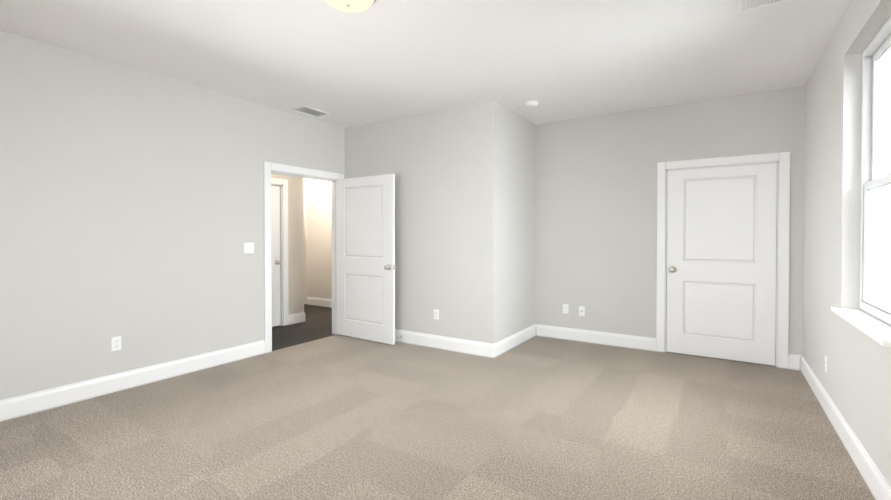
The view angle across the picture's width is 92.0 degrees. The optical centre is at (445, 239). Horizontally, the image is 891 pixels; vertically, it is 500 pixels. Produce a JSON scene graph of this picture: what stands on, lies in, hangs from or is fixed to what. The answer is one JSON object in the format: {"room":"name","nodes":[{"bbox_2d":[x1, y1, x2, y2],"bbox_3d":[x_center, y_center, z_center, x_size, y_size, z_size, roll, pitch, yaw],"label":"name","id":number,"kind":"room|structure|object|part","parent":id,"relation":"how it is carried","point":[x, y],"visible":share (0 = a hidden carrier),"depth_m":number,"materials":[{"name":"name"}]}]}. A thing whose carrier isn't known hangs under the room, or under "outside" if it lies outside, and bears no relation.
{"room":"empty bedroom","nodes":[
{"label":"empty bedroom","id":0,"kind":"room"},
{"bbox_2d":[0,30,344,399],"bbox_3d":[-2.471,-0.110,4.130,0.120,2.740,6.640,0,1,33],"label":"wall","id":1,"kind":"structure","parent":0,"point":[131,207],"depth_m":3.64,"materials":[{"name":"paint"}]},
{"bbox_2d":[111,336,120,350],"bbox_3d":[-2.748,0.866,3.593,0.007,0.115,0.070,0,1,33],"label":"electrical outlet","id":2,"kind":"object","parent":1,"relation":"attached to","point":[116,343],"visible":1,"depth_m":3.59,"materials":[{"name":"white plastic"}]},
{"bbox_2d":[0,340,264,421],"bbox_3d":[-3.073,1.196,3.086,0.014,0.150,3.969,0,1,33],"label":"baseboard","id":3,"kind":"structure","parent":1,"relation":"attached to","point":[29,403],"depth_m":3.60,"materials":[{"name":"paint"}]},
{"bbox_2d":[244,242,253,252],"bbox_3d":[-2.097,0.085,4.593,0.010,0.115,0.116,0,1,33],"label":"light switch","id":4,"kind":"object","parent":1,"relation":"attached to","point":[248,247],"visible":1,"depth_m":4.60,"materials":[{"name":"white plastic"}]},
{"bbox_2d":[264,162,343,352],"bbox_3d":[-1.727,0.195,5.274,0.139,2.129,1.186,0,1,33],"label":"door frame","id":5,"kind":"structure","parent":1,"relation":"attached to","point":[269,167],"depth_m":4.79,"materials":[{"name":"paint"}]},
{"bbox_2d":[336,174,395,344],"bbox_3d":[-1.018,0.226,5.364,0.999,2.018,0.174,0,1,35],"label":"bedroom door","id":6,"kind":"structure","parent":1,"relation":"in","point":[365,258],"depth_m":5.32,"materials":[{"name":"paint"}]},
{"bbox_3d":[-0.688,0.323,5.072,0.066,0.066,0.070,0,1,35],"label":"knob","id":7,"kind":"part","parent":6,"relation":"part of","materials":[{"name":"grey metal"}]},
{"bbox_2d":[271,173,303,314],"bbox_3d":[-3.126,-0.121,5.146,0.120,2.740,3.400,0,1,33],"label":"wall","id":8,"kind":"structure","parent":0,"point":[295,244],"depth_m":6.41,"materials":[{"name":"paint"}]},
{"bbox_2d":[271,185,280,326],"bbox_3d":[-2.612,0.232,5.860,0.104,2.018,0.866,0,1,33],"label":"hall door","id":9,"kind":"structure","parent":8,"relation":"in","point":[276,261],"depth_m":6.17,"materials":[{"name":"paint"}]},
{"bbox_2d":[271,178,288,325],"bbox_3d":[-2.645,0.189,5.880,0.139,2.129,1.064,0,1,33],"label":"door frame","id":10,"kind":"structure","parent":8,"relation":"attached to","point":[284,182],"depth_m":6.23,"materials":[{"name":"paint"}]},
{"bbox_2d":[288,312,305,324],"bbox_3d":[-2.224,1.172,6.436,0.014,0.150,0.307,0,1,33],"label":"baseboard","id":11,"kind":"structure","parent":8,"relation":"attached to","point":[295,318],"depth_m":6.44,"materials":[{"name":"paint"}]},
{"bbox_2d":[272,304,333,350],"bbox_3d":[-2.874,1.309,5.737,2.520,0.108,4.640,0,1,33],"label":"floor","id":12,"kind":"structure","parent":0,"point":[317,325],"depth_m":6.01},
{"bbox_2d":[304,178,306,303],"bbox_3d":[-3.916,-0.134,6.320,0.120,2.740,4.760,0,1,33],"label":"wall","id":13,"kind":"structure","parent":0,"point":[305,179],"depth_m":8.16,"materials":[{"name":"paint"}]},
{"bbox_2d":[307,178,331,298],"bbox_3d":[-1.588,-0.147,7.581,2.370,2.740,0.120,0,1,33],"label":"wall","id":14,"kind":"structure","parent":0,"point":[317,239],"depth_m":8.00,"materials":[{"name":"paint"}]},
{"bbox_2d":[306,297,331,307],"bbox_3d":[-1.687,1.160,7.579,2.280,0.150,0.014,0,1,33],"label":"baseboard","id":15,"kind":"structure","parent":14,"relation":"attached to","point":[315,301],"depth_m":7.99,"materials":[{"name":"paint"}]},
{"bbox_2d":[345,100,500,343],"bbox_3d":[-0.388,-0.122,5.214,2.210,2.740,0.120,0,1,33],"label":"wall","id":16,"kind":"structure","parent":0,"point":[465,190],"depth_m":4.90,"materials":[{"name":"paint"}]},
{"bbox_2d":[434,309,438,319],"bbox_3d":[-0.107,0.861,4.968,0.070,0.115,0.007,0,1,33],"label":"electrical outlet","id":17,"kind":"object","parent":16,"relation":"attached to","point":[436,314],"visible":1,"depth_m":4.96,"materials":[{"name":"white plastic"}]},
{"bbox_2d":[395,329,493,357],"bbox_3d":[-0.418,1.174,5.168,2.224,0.150,0.014,0,1,33],"label":"baseboard","id":18,"kind":"structure","parent":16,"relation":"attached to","point":[477,348],"depth_m":4.88,"materials":[{"name":"white wood"}]},
{"bbox_2d":[0,0,851,127],"bbox_3d":[-1.074,-1.537,3.809,7.600,0.120,7.640,0,1,33],"label":"ceiling","id":19,"kind":"structure","parent":0,"point":[383,60],"depth_m":3.30,"materials":[{"name":"paint"}]},
{"bbox_2d":[289,106,329,116],"bbox_3d":[-1.567,-1.485,4.984,0.250,0.008,0.380,0,1,33],"label":"air vent","id":20,"kind":"object","parent":19,"relation":"attached to","point":[309,111],"depth_m":4.98,"materials":[{"name":"white metal"}]},
{"bbox_2d":[325,0,376,11],"bbox_3d":[-0.568,-1.409,2.510,0.340,0.106,0.340,0,1,33],"label":"flush-mount light","id":21,"kind":"object","parent":19,"relation":"attached to","point":[352,5],"visible":1,"depth_m":2.52,"materials":[{"name":"beige glass"}]},
{"bbox_2d":[525,101,537,107],"bbox_3d":[0.934,-1.465,4.658,0.140,0.042,0.140,0,1,33],"label":"smoke detector","id":22,"kind":"object","parent":19,"relation":"attached to","point":[531,104],"visible":1,"depth_m":4.62,"materials":[{"name":"white plastic"}]},
{"bbox_2d":[737,0,786,12],"bbox_3d":[1.873,-1.459,2.531,0.250,0.008,0.380,0,1,33],"label":"air vent","id":23,"kind":"object","parent":19,"relation":"attached to","point":[744,5],"depth_m":2.66,"materials":[{"name":"white metal"}]},
{"bbox_2d":[0,334,874,499],"bbox_3d":[-0.015,1.331,3.158,5.080,0.120,7.640,0,1,33],"label":"floor carpet","id":24,"kind":"object","parent":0,"point":[338,417],"visible":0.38,"depth_m":2.85,"materials":[{"name":"beige carpet"}]},
{"bbox_2d":[501,104,535,339],"bbox_3d":[0.821,-0.121,5.162,0.120,2.740,1.100,0,1,33],"label":"wall","id":25,"kind":"structure","parent":0,"point":[518,134],"depth_m":5.10,"materials":[{"name":"paint"}]},
{"bbox_2d":[494,324,535,357],"bbox_3d":[0.841,1.175,5.083,0.014,0.150,1.234,0,1,33],"label":"baseboard","id":26,"kind":"structure","parent":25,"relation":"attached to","point":[504,345],"depth_m":5.01,"materials":[{"name":"paint"}]},
{"bbox_2d":[535,85,804,354],"bbox_3d":[2.358,-0.118,4.898,2.990,2.740,0.120,0,1,33],"label":"wall","id":27,"kind":"structure","parent":0,"point":[596,223],"depth_m":5.00,"materials":[{"name":"paint"}]},
{"bbox_2d":[563,304,567,313],"bbox_3d":[1.504,0.862,5.383,0.070,0.115,0.007,0,1,33],"label":"electrical outlet","id":28,"kind":"object","parent":27,"relation":"attached to","point":[565,308],"visible":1,"depth_m":5.38,"materials":[{"name":"white plastic"}]},
{"bbox_2d":[579,306,584,315],"bbox_3d":[1.669,0.873,5.270,0.070,0.115,0.017,0,1,33],"label":"outlet","id":29,"kind":"object","parent":27,"relation":"attached to","point":[581,310],"visible":1,"depth_m":5.27,"materials":[{"name":"white plastic"}]},
{"bbox_2d":[536,324,655,351],"bbox_3d":[1.766,1.173,5.213,1.428,0.150,0.014,0,1,33],"label":"baseboard","id":30,"kind":"structure","parent":27,"relation":"attached to","point":[618,340],"depth_m":5.17,"materials":[{"name":"paint"}]},
{"bbox_2d":[666,163,776,365],"bbox_3d":[2.853,0.235,4.498,0.966,2.018,0.104,0,1,33],"label":"closet door","id":31,"kind":"structure","parent":27,"relation":"in","point":[721,259],"depth_m":4.49,"materials":[{"name":"paint"}]},
{"bbox_3d":[2.488,0.327,4.713,0.066,0.066,0.070,0,1,33],"label":"knob","id":32,"kind":"part","parent":31,"relation":"part of","materials":[{"name":"grey metal"}]},
{"bbox_2d":[656,152,789,368],"bbox_3d":[2.892,0.235,4.558,1.010,2.040,0.122,0,1,33],"label":"door frame","id":33,"kind":"structure","parent":27,"relation":"attached to","point":[777,246],"depth_m":4.29,"materials":[{"name":"paint"}]},
{"bbox_2d":[788,354,801,370],"bbox_3d":[3.390,1.185,4.167,0.108,0.150,0.014,0,1,33],"label":"baseboard","id":34,"kind":"structure","parent":27,"relation":"attached to","point":[794,361],"depth_m":4.17,"materials":[{"name":"paint"}]},
{"bbox_2d":[803,0,890,486],"bbox_3d":[2.050,-0.085,1.814,0.170,2.740,7.640,0,1,33],"label":"wall","id":35,"kind":"structure","parent":0,"point":[855,380],"depth_m":2.81,"materials":[{"name":"paint"}]},
{"bbox_2d":[825,356,827,372],"bbox_3d":[2.825,0.925,3.193,0.007,0.115,0.070,0,1,33],"label":"electrical outlet","id":36,"kind":"object","parent":35,"relation":"attached to","point":[826,362],"visible":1,"depth_m":3.17,"materials":[{"name":"white plastic"}]},
{"bbox_2d":[801,355,890,499],"bbox_3d":[1.701,1.214,1.457,0.014,0.150,6.400,0,1,33],"label":"baseboard","id":37,"kind":"structure","parent":35,"relation":"attached to","point":[877,484],"depth_m":2.54,"materials":[{"name":"paint"}]},
{"bbox_2d":[831,15,890,347],"bbox_3d":[2.357,-0.357,2.339,0.205,1.668,1.110,0,1,33],"label":"window unit","id":38,"kind":"structure","parent":35,"relation":"in","point":[875,327],"depth_m":2.66,"materials":[{"name":"plastic"}]},
{"bbox_3d":[2.411,-0.371,2.303,0.075,1.638,1.020,0,1,33],"label":"frame","id":39,"kind":"part","parent":38,"relation":"part of","materials":[{"name":"plastic"}]},
{"bbox_3d":[2.398,0.013,2.316,0.028,0.756,0.926,0,1,33],"label":"sash","id":40,"kind":"part","parent":38,"relation":"part of","materials":[{"name":"plastic"}]},
{"bbox_3d":[2.397,0.016,2.317,0.004,0.658,0.854,0,1,33],"label":"glass","id":41,"kind":"part","parent":38,"relation":"part of","materials":[{"name":"glass"}]},
{"bbox_3d":[2.425,-0.728,2.291,0.028,0.834,0.926,0,1,33],"label":"sash","id":42,"kind":"part","parent":38,"relation":"part of","materials":[{"name":"plastic"}]},
{"bbox_3d":[2.424,-0.728,2.291,0.004,0.762,0.854,0,1,33],"label":"glass","id":43,"kind":"part","parent":38,"relation":"part of","materials":[{"name":"glass"}]}
]}

